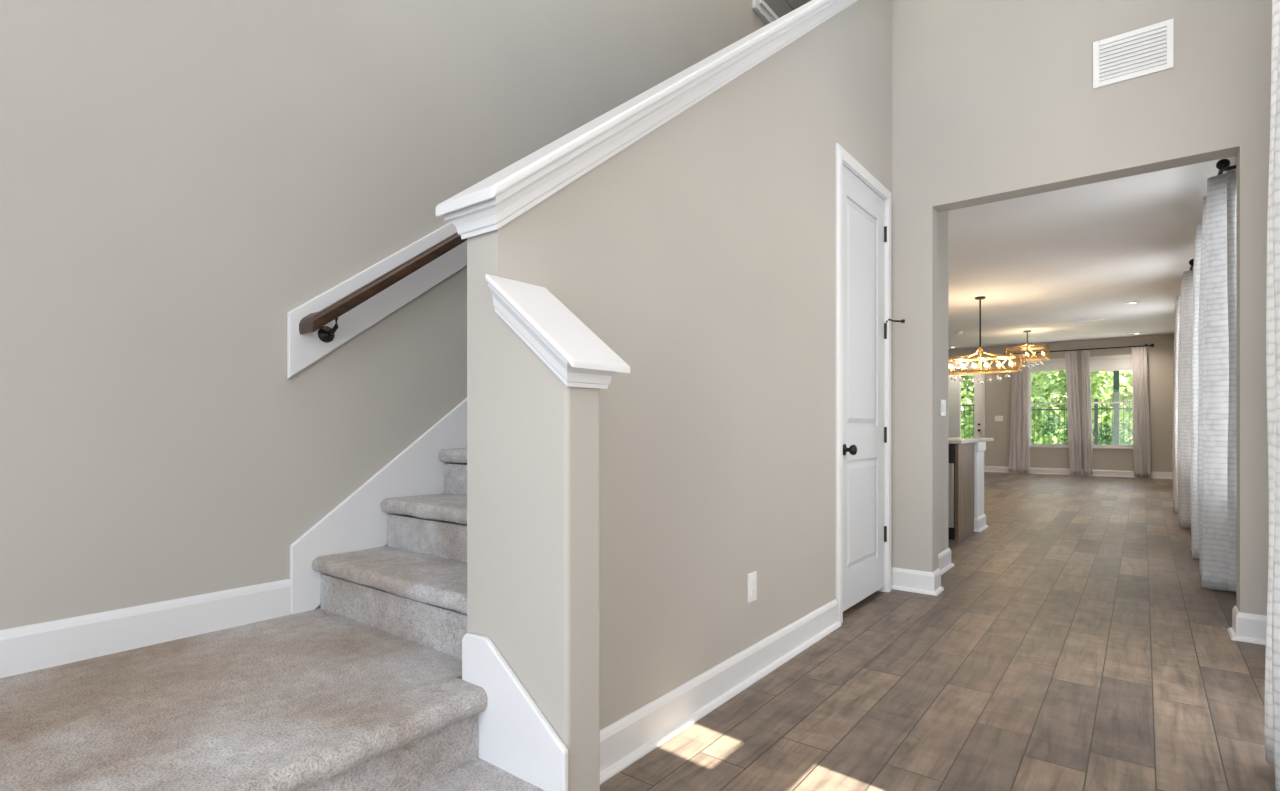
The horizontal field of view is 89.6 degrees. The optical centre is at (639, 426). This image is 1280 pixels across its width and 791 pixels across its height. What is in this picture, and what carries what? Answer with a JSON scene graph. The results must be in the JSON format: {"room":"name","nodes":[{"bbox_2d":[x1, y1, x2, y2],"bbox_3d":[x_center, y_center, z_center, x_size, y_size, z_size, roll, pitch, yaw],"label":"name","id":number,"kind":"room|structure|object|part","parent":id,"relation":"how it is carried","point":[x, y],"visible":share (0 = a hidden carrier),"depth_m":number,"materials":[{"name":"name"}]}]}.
{"room":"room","nodes":[
{"label":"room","id":0,"kind":"room"},
{"bbox_2d":[0,0,766,629],"bbox_3d":[-0.537,-1.800,3.336,0.150,5.700,8.100,0,0,38],"label":"wall","id":1,"kind":"structure","parent":0,"point":[179,178],"depth_m":2.14,"materials":[{"name":"beige paint"}]},
{"bbox_2d":[0,579,290,677],"bbox_3d":[-2.058,0.603,1.251,0.016,0.124,2.643,0,0,38],"label":"baseboard","id":2,"kind":"structure","parent":1,"relation":"attached to","point":[28,648],"depth_m":1.93,"materials":[{"name":"white paint"}]},
{"bbox_2d":[287,222,466,378],"bbox_3d":[-0.183,-1.539,3.652,0.020,2.734,3.466,0,0,38],"label":"board","id":3,"kind":"object","parent":1,"relation":"attached to","point":[305,349],"visible":0.45,"depth_m":2.52,"materials":[{"name":"white paint"}]},
{"bbox_2d":[299,232,466,342],"bbox_3d":[-0.154,-1.549,3.587,0.105,2.475,3.332,0,0,38],"label":"handrail","id":4,"kind":"object","parent":3,"relation":"attached to","point":[312,322],"visible":0.53,"depth_m":2.41,"materials":[{"name":"brown wood"}]},
{"bbox_2d":[290,398,466,613],"bbox_3d":[-0.150,-0.739,3.695,0.020,2.847,3.557,0,0,38],"label":"skirt board","id":5,"kind":"object","parent":1,"relation":"attached to","point":[358,523],"visible":0.22,"depth_m":2.53,"materials":[{"name":"white paint"}]},
{"bbox_2d":[752,0,810,23],"bbox_3d":[1.385,-3.880,5.641,0.045,1.240,1.600,0,0,38],"label":"wall panel","id":6,"kind":"object","parent":1,"relation":"attached to","point":[769,11],"visible":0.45,"depth_m":5.27,"materials":[{"name":"white paint"}]},
{"bbox_3d":[1.385,-3.880,5.641,0.045,1.240,1.600,0,0,38],"label":"frame","id":7,"kind":"part","parent":6,"relation":"part of","materials":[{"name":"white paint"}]},
{"bbox_2d":[498,315,599,790],"bbox_3d":[-0.227,0.374,1.609,0.243,1.352,0.121,0,0,38],"label":"wall","id":8,"kind":"structure","parent":0,"point":[549,429],"depth_m":1.54,"materials":[{"name":"beige paint"}]},
{"bbox_2d":[462,633,567,790],"bbox_3d":[-0.317,0.793,1.591,0.379,0.513,0.018,0,0,38],"label":"skirt board","id":9,"kind":"object","parent":8,"relation":"attached to","point":[515,737],"visible":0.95,"depth_m":1.58,"materials":[{"name":"white paint"}]},
{"bbox_2d":[485,274,629,388],"bbox_3d":[-0.204,-0.237,1.592,0.302,0.288,0.209,0,0,38],"label":"cap","id":10,"kind":"object","parent":8,"relation":"attached to","point":[562,341],"visible":1,"depth_m":1.55,"materials":[{"name":"white paint"}]},
{"bbox_2d":[467,0,891,729],"bbox_3d":[0.768,-1.151,3.186,0.126,4.401,3.831,0,0,38],"label":"wall","id":11,"kind":"structure","parent":0,"point":[701,252],"depth_m":2.41,"materials":[{"name":"beige paint"}]},
{"bbox_2d":[436,0,857,238],"bbox_3d":[0.749,-1.984,3.161,0.242,2.974,3.893,0,0,38],"label":"cap","id":12,"kind":"object","parent":11,"relation":"attached to","point":[496,200],"visible":1,"depth_m":1.96,"materials":[{"name":"white paint"}]},
{"bbox_2d":[600,599,840,784],"bbox_3d":[0.389,0.982,2.568,0.034,0.136,2.149,0,0,38],"label":"baseboard","id":13,"kind":"structure","parent":11,"relation":"attached to","point":[633,736],"depth_m":2.37,"materials":[{"name":"white paint"}]},
{"bbox_2d":[747,571,756,602],"bbox_3d":[0.469,0.668,2.691,0.010,0.120,0.074,0,0,38],"label":"power outlet","id":14,"kind":"object","parent":11,"relation":"attached to","point":[752,577],"visible":1,"depth_m":2.68,"materials":[{"name":"white plastic"}]},
{"bbox_2d":[751,578,754,596],"bbox_3d":[0.471,0.668,2.689,0.004,0.072,0.034,0,0,38],"label":"socket","id":15,"kind":"object","parent":14,"relation":"attached to","point":[752,579],"depth_m":2.69,"materials":[{"name":"white plastic"}]},
{"bbox_2d":[836,143,904,622],"bbox_3d":[1.317,-0.231,3.800,0.236,2.561,0.914,0,0,38],"label":"door","id":16,"kind":"structure","parent":11,"relation":"in","point":[863,204],"depth_m":3.80,"materials":[{"name":"white paint"}]},
{"bbox_3d":[1.150,0.125,3.529,0.069,0.062,0.062,0,0,38],"label":"knob","id":17,"kind":"part","parent":16,"relation":"part of","materials":[{"name":"brown metal"}]},
{"bbox_2d":[600,472,1274,790],"bbox_3d":[2.563,1.110,7.702,6.770,0.120,18.800,0,0,38],"label":"floor","id":18,"kind":"structure","parent":0,"point":[1073,641],"depth_m":2.65,"materials":[{"name":"brown wood"}]},
{"bbox_2d":[0,448,543,790],"bbox_3d":[-0.582,-0.189,2.045,1.366,2.477,5.674,0,0,38],"label":"staircase","id":19,"kind":"structure","parent":18,"relation":"on","point":[364,689],"depth_m":1.60,"materials":[{"name":"carpet"}]},
{"bbox_2d":[948,444,954,539],"bbox_3d":[2.808,0.608,6.360,0.646,0.885,0.629,0,0,38],"label":"dishwasher","id":20,"kind":"object","parent":18,"relation":"on","point":[951,447],"visible":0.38,"depth_m":5.96,"materials":[{"name":"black metal"}]},
{"bbox_3d":[2.644,0.632,6.149,0.638,0.595,0.022,0,0,38],"label":"door panel","id":21,"kind":"part","parent":20,"relation":"part of","materials":[{"name":"silver metal"}]},
{"bbox_2d":[948,437,993,540],"bbox_3d":[2.357,0.585,7.357,2.769,0.930,1.599,0,0,38],"label":"kitchen island","id":22,"kind":"object","parent":18,"relation":"on","point":[970,517],"visible":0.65,"depth_m":6.32,"materials":[{"name":"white wood"}]},
{"bbox_3d":[3.140,0.603,6.229,0.030,0.895,0.714,0,0,38],"label":"panel","id":23,"kind":"part","parent":22,"relation":"part of","materials":[{"name":"brown wood"}]},
{"bbox_2d":[948,437,993,443],"bbox_3d":[2.347,0.138,7.364,2.745,0.035,1.599,0,0,38],"label":"island countertop","id":24,"kind":"structure","parent":22,"relation":"on","point":[951,440],"depth_m":6.27,"materials":[{"name":"grey stone"}]},
{"bbox_3d":[2.443,0.603,7.454,2.685,0.895,0.360,0,0,38],"label":"post","id":25,"kind":"part","parent":22,"relation":"part of","materials":[{"name":"white paint"}]},
{"bbox_2d":[938,211,947,553],"bbox_3d":[0.139,-0.415,6.081,4.940,2.930,0.799,0,0,38],"label":"wall","id":26,"kind":"structure","parent":0,"point":[942,216],"depth_m":4.73,"materials":[{"name":"beige paint"}]},
{"bbox_2d":[940,399,945,415],"bbox_3d":[2.226,-0.140,4.731,0.012,0.120,0.140,0,0,38],"label":"light switch","id":27,"kind":"object","parent":26,"relation":"attached to","point":[942,402],"visible":1,"depth_m":4.70,"materials":[{"name":"white plastic"}]},
{"bbox_2d":[938,548,953,574],"bbox_3d":[1.712,0.982,4.900,1.074,0.136,0.794,0,0,38],"label":"baseboard","id":28,"kind":"structure","parent":26,"relation":"attached to","point":[944,558],"depth_m":4.71,"materials":[{"name":"white paint"}]},
{"bbox_2d":[948,334,1173,471],"bbox_3d":[8.239,0.035,15.102,6.920,4.030,0.150,0,0,38],"label":"wall","id":29,"kind":"structure","parent":0,"point":[1160,356],"depth_m":13.85,"materials":[{"name":"beige paint"}]},
{"bbox_2d":[948,365,984,471],"bbox_3d":[7.684,-0.200,15.468,1.055,2.500,0.105,0,0,38],"label":"door","id":30,"kind":"structure","parent":29,"relation":"in","point":[954,387],"depth_m":15.47,"materials":[{"name":"white paint"}]},
{"bbox_3d":[7.505,-0.145,15.612,0.415,2.290,0.008,0,0,38],"label":"panel","id":31,"kind":"part","parent":30,"relation":"part of","materials":[{"name":"white"}]},
{"bbox_2d":[995,416,1002,420],"bbox_3d":[8.315,-0.198,14.939,0.170,0.125,0.013,0,0,38],"label":"light switch","id":32,"kind":"object","parent":29,"relation":"attached to","point":[997,418],"visible":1,"depth_m":14.94,"materials":[{"name":"white plastic"}]},
{"bbox_2d":[1029,358,1067,447],"bbox_3d":[9.119,-0.525,14.377,0.880,1.970,0.150,0,0,38],"label":"window","id":33,"kind":"structure","parent":29,"relation":"in","point":[1058,359],"depth_m":14.45,"materials":[{"name":"white plastic"}]},
{"bbox_3d":[9.085,-1.470,14.334,0.800,0.080,0.020,0,0,38],"label":"head trim","id":34,"kind":"part","parent":33,"relation":"part of","materials":[{"name":"white paint"}]},
{"bbox_2d":[1029,362,1065,371],"bbox_3d":[9.112,-1.349,14.367,0.780,0.197,0.055,0,0,38],"label":"roller blind","id":35,"kind":"object","parent":33,"relation":"attached to","point":[1054,366],"visible":0.86,"depth_m":14.36,"materials":[{"name":"white fabric"}]},
{"bbox_3d":[9.112,-1.411,14.367,0.780,0.072,0.055,0,0,38],"label":"head rail","id":36,"kind":"part","parent":35,"relation":"part of","materials":[{"name":"white plastic"}]},
{"bbox_3d":[9.104,0.445,14.357,0.880,0.030,0.100,0,0,38],"label":"sill","id":37,"kind":"part","parent":33,"relation":"part of","materials":[{"name":"white paint"}]},
{"bbox_2d":[985,466,1172,478],"bbox_3d":[9.434,0.982,14.053,3.445,0.136,0.034,0,0,38],"label":"baseboard","id":38,"kind":"structure","parent":29,"relation":"attached to","point":[1056,471],"depth_m":13.90,"materials":[{"name":"white paint"}]},
{"bbox_2d":[1004,344,1153,356],"bbox_3d":[9.429,-1.665,13.993,2.700,0.100,0.134,0,0,38],"label":"curtain rod","id":39,"kind":"object","parent":29,"relation":"attached to","point":[1151,345],"visible":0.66,"depth_m":13.77,"materials":[{"name":"brown metal"}]},
{"bbox_2d":[1009,354,1029,472],"bbox_3d":[8.588,-0.311,14.604,0.426,2.678,0.065,0,0,38],"label":"curtain","id":40,"kind":"object","parent":39,"relation":"hanging from","point":[1019,457],"visible":0.88,"depth_m":14.59,"materials":[{"name":"grey fabric"}]},
{"bbox_2d":[1065,351,1081,474],"bbox_3d":[9.390,-0.311,13.980,0.307,2.678,0.060,0,0,41],"label":"curtain","id":41,"kind":"object","parent":39,"relation":"hanging from","point":[1073,413],"visible":1,"depth_m":13.97,"materials":[{"name":"grey fabric"}]},
{"bbox_2d":[1081,350,1092,474],"bbox_3d":[9.585,-0.311,13.829,0.208,2.678,0.061,0,0,38],"label":"curtain","id":42,"kind":"object","parent":39,"relation":"hanging from","point":[1087,432],"visible":1,"depth_m":13.82,"materials":[{"name":"grey fabric"}]},
{"bbox_2d":[1131,346,1150,476],"bbox_3d":[10.305,-0.311,13.263,0.320,2.678,0.066,0,0,37],"label":"curtain","id":43,"kind":"object","parent":39,"relation":"hanging from","point":[1141,420],"visible":1,"depth_m":13.27,"materials":[{"name":"grey fabric"}]},
{"bbox_2d":[1090,355,1132,448],"bbox_3d":[9.998,-0.525,13.691,0.910,1.970,0.150,0,0,38],"label":"window","id":44,"kind":"structure","parent":29,"relation":"in","point":[1113,356],"depth_m":13.65,"materials":[{"name":"white plastic"}]},
{"bbox_2d":[1090,358,1131,371],"bbox_3d":[9.991,-1.319,13.681,0.810,0.257,0.055,0,0,38],"label":"roller blind","id":45,"kind":"object","parent":44,"relation":"attached to","point":[1112,364],"visible":0.93,"depth_m":13.67,"materials":[{"name":"white fabric"}]},
{"bbox_3d":[9.991,-1.411,13.681,0.810,0.072,0.055,0,0,38],"label":"head rail","id":46,"kind":"part","parent":45,"relation":"part of","materials":[{"name":"white plastic"}]},
{"bbox_3d":[9.965,-1.470,13.648,0.830,0.080,0.020,0,0,38],"label":"head trim","id":47,"kind":"part","parent":44,"relation":"part of","materials":[{"name":"white paint"}]},
{"bbox_3d":[10.029,-0.510,13.731,0.830,1.880,0.050,0,0,38],"label":"frame","id":48,"kind":"part","parent":44,"relation":"part of","materials":[{"name":"white plastic"}]},
{"bbox_3d":[9.983,0.445,13.671,0.910,0.030,0.100,0,0,38],"label":"sill","id":49,"kind":"part","parent":44,"relation":"part of","materials":[{"name":"white paint"}]},
{"bbox_2d":[892,0,1271,615],"bbox_3d":[2.415,-1.300,3.703,2.086,6.700,0.150,0,0,38],"label":"wall opening","id":50,"kind":"structure","parent":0,"point":[993,100],"depth_m":3.69,"materials":[{"name":"beige paint"}]},
{"bbox_2d":[891,567,943,595],"bbox_3d":[1.791,0.982,4.168,0.279,0.136,0.184,0,0,38],"label":"baseboard opening","id":51,"kind":"structure","parent":50,"relation":"attached to","point":[923,582],"depth_m":4.11,"materials":[{"name":"white paint"}]},
{"bbox_2d":[1093,18,1173,88],"bbox_3d":[2.623,-1.984,3.438,0.342,0.252,0.012,0,0,38],"label":"air vent","id":52,"kind":"object","parent":50,"relation":"in","point":[1150,51],"visible":1,"depth_m":3.43,"materials":[{"name":"white plastic"}]},
{"bbox_2d":[1227,605,1266,644],"bbox_3d":[3.039,0.982,3.195,0.177,0.136,0.184,0,0,38],"label":"baseboard","id":53,"kind":"structure","parent":50,"relation":"attached to","point":[1246,627],"depth_m":3.15,"materials":[{"name":"white paint"}]},
{"bbox_2d":[948,156,1235,348],"bbox_3d":[4.420,-1.940,10.205,6.920,0.120,12.570,0,0,38],"label":"ceiling","id":54,"kind":"structure","parent":0,"point":[1045,263],"depth_m":7.28,"materials":[{"name":"paint"}]},
{"bbox_2d":[948,296,1021,384],"bbox_3d":[4.929,-1.250,9.345,1.002,1.260,0.382,0,0,38],"label":"chandelier","id":55,"kind":"object","parent":54,"relation":"hanging from","point":[1018,368],"visible":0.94,"depth_m":9.32,"materials":[{"name":"brown metal"}]},
{"bbox_3d":[4.929,-1.505,9.345,0.021,0.690,0.022,0,0,38],"label":"rod","id":56,"kind":"part","parent":55,"relation":"part of","materials":[{"name":"brown metal"}]},
{"bbox_3d":[4.929,-0.897,9.345,1.002,0.219,0.382,0,0,38],"label":"frame","id":57,"kind":"part","parent":55,"relation":"part of","materials":[{"name":"gold metal"}]},
{"bbox_2d":[1005,330,1048,368],"bbox_3d":[7.571,-1.512,12.611,0.682,0.735,0.522,0,0,38],"label":"chandelier","id":58,"kind":"object","parent":54,"relation":"hanging from","point":[1045,347],"visible":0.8,"depth_m":12.58,"materials":[{"name":"brown metal"}]},
{"bbox_3d":[7.571,-1.438,12.611,0.682,0.249,0.522,0,0,38],"label":"frame","id":59,"kind":"part","parent":58,"relation":"part of","materials":[{"name":"gold metal"}]},
{"bbox_2d":[1078,318,1106,321],"bbox_3d":[7.934,-1.873,11.313,0.400,0.014,0.160,0,0,38],"label":"ceiling vent","id":60,"kind":"object","parent":54,"relation":"in","point":[1101,318],"visible":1,"depth_m":11.30,"materials":[{"name":"white plastic"}]},
{"bbox_2d":[1125,301,1140,303],"bbox_3d":[7.439,-1.875,9.734,0.190,0.011,0.190,0,0,38],"label":"recessed light","id":61,"kind":"object","parent":54,"relation":"in","point":[1132,302],"visible":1,"depth_m":9.69,"materials":[{"name":"white plastic"}]},
{"bbox_3d":[5.174,-1.800,5.667,0.150,5.700,18.800,0,0,38],"label":"wall","id":62,"kind":"structure","parent":0,"visible":0},
{"bbox_2d":[1189,259,1193,270],"bbox_3d":[6.234,-1.622,7.281,0.164,0.100,2.490,0,0,38],"label":"curtain rod","id":63,"kind":"object","parent":62,"relation":"attached to","point":[1191,262],"visible":0.28,"depth_m":6.35,"materials":[{"name":"brown metal"}]},
{"bbox_2d":[1172,294,1180,512],"bbox_3d":[6.689,-0.281,7.937,0.202,2.648,0.571,0,0,38],"label":"curtain","id":64,"kind":"object","parent":63,"relation":"hanging from","point":[1177,302],"visible":0.27,"depth_m":7.85,"materials":[{"name":"white fabric"}]},
{"bbox_2d":[1177,270,1192,528],"bbox_3d":[5.770,-0.281,6.758,0.203,2.648,0.542,0,0,38],"label":"curtain","id":65,"kind":"object","parent":63,"relation":"hanging from","point":[1186,297],"visible":0.58,"depth_m":6.65,"materials":[{"name":"white fabric"}]},
{"bbox_2d":[1216,159,1235,174],"bbox_3d":[4.235,-1.622,4.718,0.164,0.100,1.990,0,0,38],"label":"curtain rod","id":66,"kind":"object","parent":62,"relation":"attached to","point":[1222,165],"visible":0.43,"depth_m":3.98,"materials":[{"name":"brown metal"}]},
{"bbox_2d":[1190,222,1201,559],"bbox_3d":[4.545,-0.281,5.186,0.187,2.648,0.550,0,0,38],"label":"curtain","id":67,"kind":"object","parent":66,"relation":"hanging from","point":[1198,230],"visible":0.41,"depth_m":5.08,"materials":[{"name":"white fabric"}]},
{"bbox_2d":[1198,170,1235,591],"bbox_3d":[3.825,-0.281,4.268,0.188,2.648,0.576,0,0,38],"label":"curtain","id":68,"kind":"object","parent":66,"relation":"hanging from","point":[1217,299],"visible":0.94,"depth_m":4.11,"materials":[{"name":"white fabric"}]},
{"bbox_3d":[1.404,-1.825,1.092,0.169,0.100,2.490,0,0,38],"label":"curtain rod","id":69,"kind":"object","parent":62,"relation":"attached to","visible":0},
{"bbox_2d":[1265,0,1279,790],"bbox_3d":[1.788,-0.384,1.672,0.206,2.853,0.825,0,0,38],"label":"curtain","id":70,"kind":"object","parent":69,"relation":"hanging from","point":[1272,659],"visible":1,"depth_m":1.88,"materials":[{"name":"white fabric"}]},
{"label":"outside","id":71,"kind":"structure","parent":0,"visible":0},
{"bbox_3d":[23.694,1.235,30.383,60.000,0.130,42.940,0,0,38],"label":"ground","id":72,"kind":"structure","parent":71,"visible":0},
{"bbox_2d":[961,375,973,437],"bbox_3d":[12.453,-2.726,26.152,5.460,8.177,3.461,0,0,38],"label":"tree","id":73,"kind":"object","parent":72,"relation":"on","point":[967,391],"visible":0.07,"depth_m":25.12,"materials":[{"name":"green plant"}]},
{"bbox_2d":[961,399,1132,444],"bbox_3d":[10.241,0.220,18.010,10.400,1.900,0.080,0,0,38],"label":"fence","id":74,"kind":"object","parent":72,"relation":"on","point":[1095,408],"visible":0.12,"depth_m":16.72,"materials":[{"name":"black metal"}]},
{"bbox_3d":[10.241,-0.468,18.010,10.400,0.035,0.030,0,0,38],"label":"rail","id":75,"kind":"part","parent":74,"relation":"part of","materials":[{"name":"black metal"}]},
{"bbox_3d":[11.850,0.220,16.756,0.080,1.900,0.080,0,0,38],"label":"post","id":76,"kind":"part","parent":74,"relation":"part of","materials":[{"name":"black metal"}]},
{"bbox_2d":[966,370,1132,444],"bbox_3d":[21.280,-0.884,28.734,41.097,4.969,6.081,0,0,38],"label":"hedge","id":77,"kind":"object","parent":72,"relation":"on","point":[1125,376],"visible":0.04,"depth_m":27.31,"materials":[{"name":"green plant"}]},
{"bbox_2d":[1031,370,1112,443],"bbox_3d":[15.451,-2.570,23.449,3.468,7.888,3.468,0,0,38],"label":"tree","id":78,"kind":"object","parent":72,"relation":"on","point":[1051,395],"visible":0.16,"depth_m":22.99,"materials":[{"name":"green plant"}]},
{"bbox_2d":[1038,413,1132,444],"bbox_3d":[13.201,0.381,18.990,2.432,1.719,2.142,0,0,38],"label":"shrub","id":79,"kind":"object","parent":72,"relation":"on","point":[1107,433],"visible":0.3,"depth_m":18.83,"materials":[{"name":"green plant"}]},
{"bbox_3d":[9.848,1.154,15.311,9.300,0.028,2.140,0,0,38],"label":"patio","id":80,"kind":"object","parent":72,"relation":"on","visible":0},
{"bbox_2d":[1113,371,1118,444],"bbox_3d":[10.878,-0.505,14.730,0.160,3.290,0.160,0,0,38],"label":"porch post","id":81,"kind":"object","parent":80,"relation":"on","point":[1115,373],"visible":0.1,"depth_m":14.69,"materials":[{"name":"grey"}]}
]}

